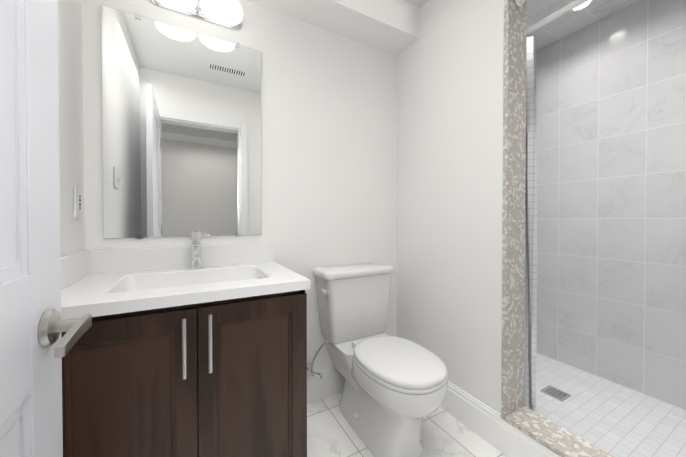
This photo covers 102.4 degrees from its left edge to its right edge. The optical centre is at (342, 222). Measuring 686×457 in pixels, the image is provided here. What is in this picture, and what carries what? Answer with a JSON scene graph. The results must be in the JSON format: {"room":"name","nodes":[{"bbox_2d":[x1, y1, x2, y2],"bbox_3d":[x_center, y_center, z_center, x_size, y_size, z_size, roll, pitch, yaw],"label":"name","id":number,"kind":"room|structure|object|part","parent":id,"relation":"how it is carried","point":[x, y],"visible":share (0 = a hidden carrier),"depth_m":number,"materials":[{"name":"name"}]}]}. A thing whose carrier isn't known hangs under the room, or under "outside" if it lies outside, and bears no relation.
{"room":"bathroom","nodes":[
{"label":"bathroom","id":0,"kind":"room"},
{"bbox_2d":[58,0,84,256],"bbox_3d":[-0.771,-0.135,0.420,0.150,2.460,1.620,0,1,-29],"label":"wall","id":1,"kind":"structure","parent":0,"point":[71,114],"depth_m":1.04,"materials":[{"name":"paint"}]},
{"bbox_2d":[74,186,81,216],"bbox_3d":[-1.046,-0.082,1.091,0.008,0.120,0.072,0,1,-29],"label":"outlet","id":2,"kind":"object","parent":1,"relation":"attached to","point":[77,201],"visible":1,"depth_m":1.08,"materials":[{"name":"plastic"}]},
{"bbox_2d":[82,0,396,373],"bbox_3d":[0.088,-0.151,1.901,3.180,2.460,0.150,0,1,-29],"label":"wall","id":3,"kind":"structure","parent":0,"point":[328,148],"depth_m":1.66,"materials":[{"name":"paint"}]},
{"bbox_2d":[101,5,260,238],"bbox_3d":[-0.743,-0.435,1.349,0.670,1.012,0.008,0,1,-29],"label":"vanity mirror","id":4,"kind":"object","parent":3,"relation":"attached to","point":[181,120],"visible":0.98,"depth_m":1.32,"materials":[{"name":"clear glass"}]},
{"bbox_2d":[150,0,242,29],"bbox_3d":[-0.663,-1.046,1.263,0.410,0.123,0.224,0,1,-29],"label":"sconce","id":5,"kind":"object","parent":3,"relation":"attached to","point":[227,13],"visible":1,"depth_m":1.28,"materials":[{"name":"white glass"}]},
{"bbox_3d":[-0.740,-1.030,1.201,0.188,0.093,0.188,0,1,-29],"label":"lamp shade","id":6,"kind":"part","parent":5,"relation":"part of","materials":[{"name":"white glass"}]},
{"bbox_3d":[-0.568,-1.031,1.295,0.188,0.093,0.188,0,1,-29],"label":"lamp shade","id":7,"kind":"part","parent":5,"relation":"part of","materials":[{"name":"white glass"}]},
{"bbox_2d":[307,367,344,403],"bbox_3d":[0.000,0.995,1.773,0.890,0.170,0.016,0,1,-29],"label":"baseboard","id":8,"kind":"structure","parent":3,"relation":"attached to","point":[330,382],"depth_m":1.70,"materials":[{"name":"paint"}]},
{"bbox_2d":[246,0,419,55],"bbox_3d":[-0.301,-1.281,1.464,1.690,0.190,0.220,0,1,-29],"label":"ceiling bulkhead","id":9,"kind":"object","parent":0,"point":[391,26],"visible":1,"depth_m":1.65,"materials":[{"name":"paint"}]},
{"bbox_2d":[404,0,427,7],"bbox_3d":[-0.027,-1.420,0.899,2.030,0.100,1.770,0,1,-29],"label":"ceiling","id":10,"kind":"structure","parent":0,"point":[419,3],"depth_m":1.73,"materials":[{"name":"paint"}]},
{"bbox_2d":[397,0,503,413],"bbox_3d":[0.634,-0.149,1.675,0.140,2.460,0.770,0,1,-29],"label":"wall","id":11,"kind":"structure","parent":0,"point":[449,167],"depth_m":1.54,"materials":[{"name":"paint"}]},
{"bbox_2d":[440,382,560,456],"bbox_3d":[0.743,1.000,1.331,0.016,0.170,1.502,0,1,-29],"label":"baseboard","id":12,"kind":"structure","parent":11,"relation":"attached to","point":[492,427],"depth_m":1.35,"materials":[{"name":"paint"}]},
{"bbox_2d":[501,0,526,415],"bbox_3d":[0.825,-0.230,1.327,0.154,2.270,0.022,0,1,-29],"label":"tile trim","id":13,"kind":"structure","parent":11,"relation":"attached to","point":[513,207],"depth_m":1.31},
{"bbox_2d":[500,405,614,456],"bbox_3d":[1.021,0.919,0.976,0.160,0.020,0.850,0,1,-29],"label":"sill","id":14,"kind":"structure","parent":11,"relation":"attached to","point":[554,437],"depth_m":1.18,"materials":[{"name":"beige stone"}]},
{"bbox_2d":[307,353,685,456],"bbox_3d":[0.412,1.097,1.168,3.030,0.080,1.770,0,1,-29],"label":"floor","id":15,"kind":"structure","parent":0,"point":[613,418],"depth_m":1.46,"materials":[{"name":"tile"}]},
{"bbox_2d":[61,232,310,456],"bbox_3d":[-0.605,0.566,1.111,0.796,1.043,0.583,0,1,-29],"label":"bathroom vanity","id":16,"kind":"object","parent":15,"relation":"on","point":[195,349],"visible":0.98,"depth_m":0.91,"materials":[{"name":"brown wood"}]},
{"bbox_3d":[-0.639,0.628,0.809,0.376,0.705,0.021,0,1,-29],"label":"door","id":17,"kind":"part","parent":16,"relation":"part of","materials":[{"name":"brown wood"}]},
{"bbox_2d":[190,232,209,269],"bbox_3d":[-0.658,0.129,1.271,0.088,0.173,0.146,0,1,-29],"label":"faucet","id":18,"kind":"object","parent":16,"relation":"on","point":[195,237],"depth_m":1.28,"materials":[{"name":"silver metal"}]},
{"bbox_3d":[-0.309,0.625,0.990,0.376,0.705,0.021,0,1,-29],"label":"door","id":19,"kind":"part","parent":16,"relation":"part of","materials":[{"name":"brown wood"}]},
{"bbox_2d":[307,262,447,456],"bbox_3d":[0.173,0.675,1.434,0.532,0.818,0.755,0,1,-29],"label":"toilet","id":20,"kind":"object","parent":15,"relation":"on","point":[395,388],"visible":0.96,"depth_m":1.39,"materials":[{"name":"ceramic"}]},
{"bbox_3d":[-0.088,0.368,1.487,0.025,0.025,0.073,0,1,-29],"label":"lever","id":21,"kind":"part","parent":20,"relation":"part of","materials":[{"name":"silver metal"}]},
{"bbox_3d":[0.069,0.493,1.677,0.446,0.367,0.196,0,1,-29],"label":"tank","id":22,"kind":"part","parent":20,"relation":"part of","materials":[{"name":"ceramic"}]},
{"bbox_3d":[0.070,0.286,1.673,0.480,0.045,0.224,0,1,-29],"label":"lid","id":23,"kind":"part","parent":20,"relation":"part of","materials":[{"name":"ceramic"}]},
{"bbox_3d":[0.258,0.655,1.334,0.372,0.048,0.498,0,1,-29],"label":"seat","id":24,"kind":"part","parent":20,"relation":"part of","materials":[{"name":"plastic"}]},
{"bbox_2d":[540,385,571,401],"bbox_3d":[1.311,1.049,1.701,0.120,0.003,0.120,0,1,-29],"label":"shower drain","id":25,"kind":"object","parent":15,"relation":"on","point":[555,393],"visible":1,"depth_m":1.70,"materials":[{"name":"silver metal"}]},
{"bbox_2d":[536,0,685,409],"bbox_3d":[1.853,-0.150,1.802,0.120,2.460,1.720,0,1,-29],"label":"wall","id":26,"kind":"structure","parent":0,"point":[611,186],"depth_m":1.80,"materials":[{"name":"tile"}]},
{"bbox_3d":[0.589,-0.133,0.311,2.130,2.460,0.120,0,1,-29],"label":"wall","id":27,"kind":"structure","parent":0,"visible":0},
{"bbox_2d":[0,0,62,456],"bbox_3d":[-0.429,0.077,0.243,0.035,2.026,0.712,0,1,-28],"label":"door","id":28,"kind":"structure","parent":27,"relation":"in","point":[31,424],"depth_m":0.46,"materials":[{"name":"paint"}]},
{"bbox_2d":[38,308,91,357],"bbox_3d":[-0.547,0.195,0.469,0.155,0.068,0.146,0,1,-28],"label":"door handle","id":29,"kind":"object","parent":28,"relation":"attached to","point":[52,325],"depth_m":0.50,"materials":[{"name":"grey metal"}]},
{"bbox_2d":[514,0,524,7],"bbox_3d":[1.024,-1.050,0.943,0.068,0.068,0.824,0,1,-29],"label":"curtain rod","id":30,"kind":"object","parent":27,"relation":"attached to","point":[518,3],"visible":1,"depth_m":1.29,"materials":[{"name":"silver metal"}]},
{"bbox_2d":[527,0,588,34],"bbox_3d":[0.959,-0.955,1.302,0.028,0.027,1.516,0,1,-29],"label":"curtain rod","id":31,"kind":"object","parent":27,"relation":"attached to","point":[557,14],"visible":0.48,"depth_m":1.26,"materials":[{"name":"paint"}]},
{"bbox_2d":[524,35,536,411],"bbox_3d":[0.862,0.028,1.514,0.040,1.910,0.372,0,1,-29],"label":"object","id":32,"kind":"object","parent":31,"relation":"hanging from","point":[530,328],"visible":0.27,"depth_m":1.37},
{"label":"outside","id":33,"kind":"structure","parent":0,"visible":0},
{"bbox_2d":[527,0,640,51],"bbox_3d":[1.353,-1.422,1.513,1.260,0.110,1.720,0,1,-29],"label":"ceiling","id":34,"kind":"structure","parent":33,"point":[561,27],"depth_m":1.83,"materials":[{"name":"paint"}]},
{"bbox_2d":[570,0,593,11],"bbox_3d":[1.488,-1.367,1.725,0.124,0.003,0.124,0,1,-29],"label":"recessed light","id":35,"kind":"object","parent":34,"relation":"attached to","point":[584,5],"visible":0.54,"depth_m":1.74,"materials":[{"name":"white"}]}
]}

